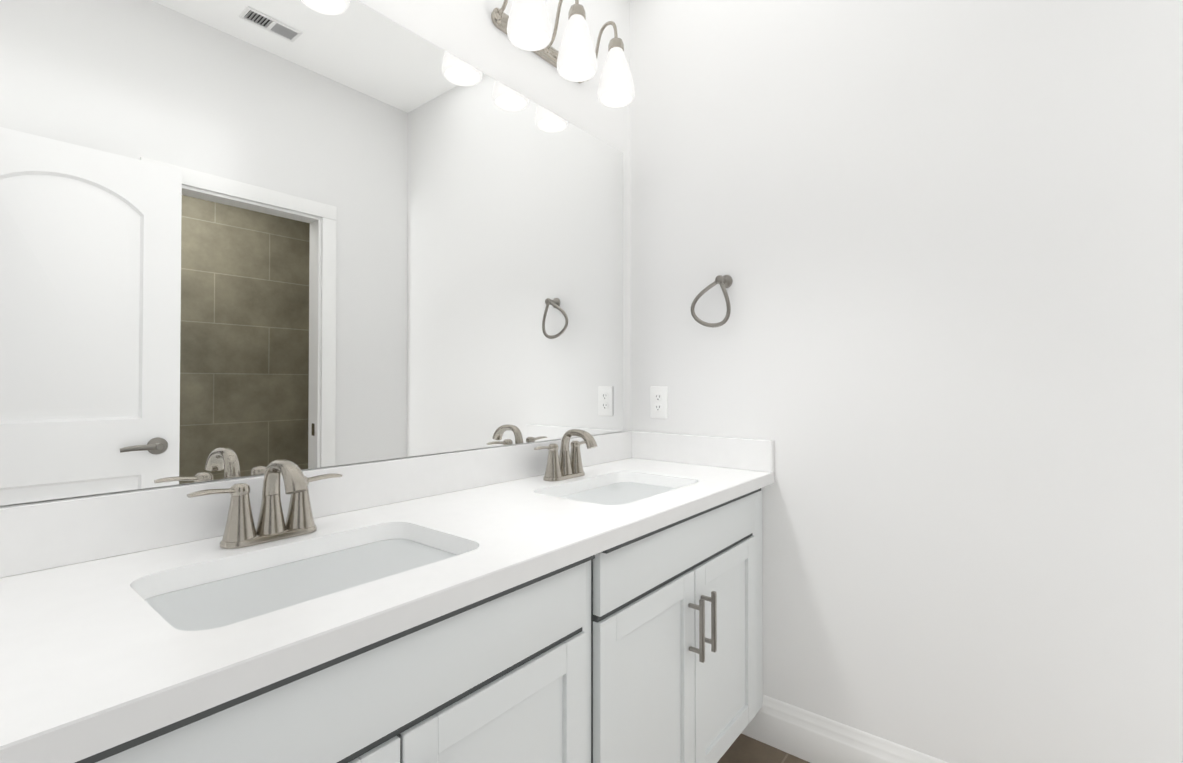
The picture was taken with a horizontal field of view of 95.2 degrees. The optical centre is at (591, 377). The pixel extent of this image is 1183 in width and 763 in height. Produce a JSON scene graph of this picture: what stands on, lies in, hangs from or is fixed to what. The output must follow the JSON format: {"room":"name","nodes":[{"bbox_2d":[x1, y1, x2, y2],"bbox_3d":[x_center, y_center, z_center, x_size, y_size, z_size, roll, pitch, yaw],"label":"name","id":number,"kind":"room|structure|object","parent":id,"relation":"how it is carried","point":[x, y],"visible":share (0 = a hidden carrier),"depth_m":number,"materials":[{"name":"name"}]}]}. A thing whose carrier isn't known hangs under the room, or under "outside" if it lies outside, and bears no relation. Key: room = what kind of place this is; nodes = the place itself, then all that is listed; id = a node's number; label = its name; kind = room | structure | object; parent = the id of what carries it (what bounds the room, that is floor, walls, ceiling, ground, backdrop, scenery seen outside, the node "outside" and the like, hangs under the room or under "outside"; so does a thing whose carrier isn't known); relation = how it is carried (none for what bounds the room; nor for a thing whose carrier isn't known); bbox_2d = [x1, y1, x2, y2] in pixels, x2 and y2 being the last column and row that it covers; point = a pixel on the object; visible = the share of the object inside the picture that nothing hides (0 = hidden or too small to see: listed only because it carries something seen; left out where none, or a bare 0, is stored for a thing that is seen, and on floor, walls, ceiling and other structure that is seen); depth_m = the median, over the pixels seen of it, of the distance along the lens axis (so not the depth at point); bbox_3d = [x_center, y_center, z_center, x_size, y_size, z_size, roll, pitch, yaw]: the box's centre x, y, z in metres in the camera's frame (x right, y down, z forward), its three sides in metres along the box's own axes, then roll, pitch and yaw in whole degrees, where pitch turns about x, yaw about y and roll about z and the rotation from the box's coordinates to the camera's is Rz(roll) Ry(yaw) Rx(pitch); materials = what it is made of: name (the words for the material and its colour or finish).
{"room":"bathroom","nodes":[
{"label":"bathroom","id":0,"kind":"room"},
{"bbox_2d":[0,0,629,506],"bbox_3d":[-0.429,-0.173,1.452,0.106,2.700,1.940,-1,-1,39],"label":"mirror","id":1,"kind":"object","parent":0,"point":[240,238],"depth_m":1.13,"materials":[{"name":"clear glass"}]},
{"bbox_2d":[491,0,634,107],"bbox_3d":[-0.078,-1.054,1.655,0.212,0.272,0.523,-1,-1,39],"label":"light","id":2,"kind":"object","parent":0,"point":[526,25],"visible":1,"depth_m":1.60,"materials":[{"name":"white glass"}]},
{"bbox_2d":[717,733,809,762],"bbox_3d":[0.210,1.197,0.925,1.745,0.050,1.940,-1,-1,39],"label":"floor","id":3,"kind":"structure","parent":0,"point":[743,748],"depth_m":1.69,"materials":[{"name":"tile"}]},
{"bbox_2d":[36,479,774,762],"bbox_3d":[-0.163,0.755,1.229,0.584,0.839,1.736,-1,-1,39],"label":"bathroom vanity","id":4,"kind":"object","parent":3,"relation":"on","point":[508,603],"depth_m":0.93,"materials":[{"name":"white paint"}]},
{"bbox_2d":[0,455,773,762],"bbox_3d":[-0.171,0.324,1.240,0.563,0.047,1.736,-1,-1,39],"label":"countertop","id":5,"kind":"structure","parent":4,"relation":"on","point":[95,646],"depth_m":0.75,"materials":[{"name":"white stone"}]},
{"bbox_2d":[187,459,341,548],"bbox_3d":[-0.557,0.222,0.971,0.150,0.149,0.257,-1,-1,39],"label":"faucet","id":6,"kind":"object","parent":5,"relation":"on","point":[240,531],"visible":1,"depth_m":0.97,"materials":[{"name":"silver metal"}]},
{"bbox_2d":[534,429,596,480],"bbox_3d":[-0.045,0.229,1.611,0.150,0.149,0.257,-1,-1,39],"label":"faucet","id":7,"kind":"object","parent":5,"relation":"on","point":[565,464],"visible":1,"depth_m":1.61,"materials":[{"name":"silver metal"}]},
{"bbox_2d":[630,0,1182,762],"bbox_3d":[0.824,-0.171,1.628,1.645,2.700,0.100,-1,-1,39],"label":"wall","id":8,"kind":"structure","parent":0,"point":[938,356],"depth_m":1.46,"materials":[{"name":"paint"}]},
{"bbox_2d":[650,386,667,418],"bbox_3d":[0.250,0.094,2.014,0.074,0.120,0.008,-1,-1,39],"label":"electrical outlet plate","id":9,"kind":"object","parent":8,"relation":"attached to","point":[658,401],"visible":1,"depth_m":2.01,"materials":[{"name":"white plastic"}]},
{"bbox_2d":[691,275,732,327],"bbox_3d":[0.415,-0.259,1.851,0.148,0.183,0.063,-1,-1,39],"label":"towel ring","id":10,"kind":"object","parent":8,"relation":"attached to","point":[725,281],"visible":1,"depth_m":1.83,"materials":[{"name":"grey metal"}]},
{"bbox_2d":[741,695,947,762],"bbox_3d":[0.919,1.105,1.464,1.070,0.146,0.015,-1,-1,39],"label":"baseboard","id":11,"kind":"structure","parent":8,"relation":"attached to","point":[805,735],"depth_m":1.64,"materials":[{"name":"white paint"}]}
]}

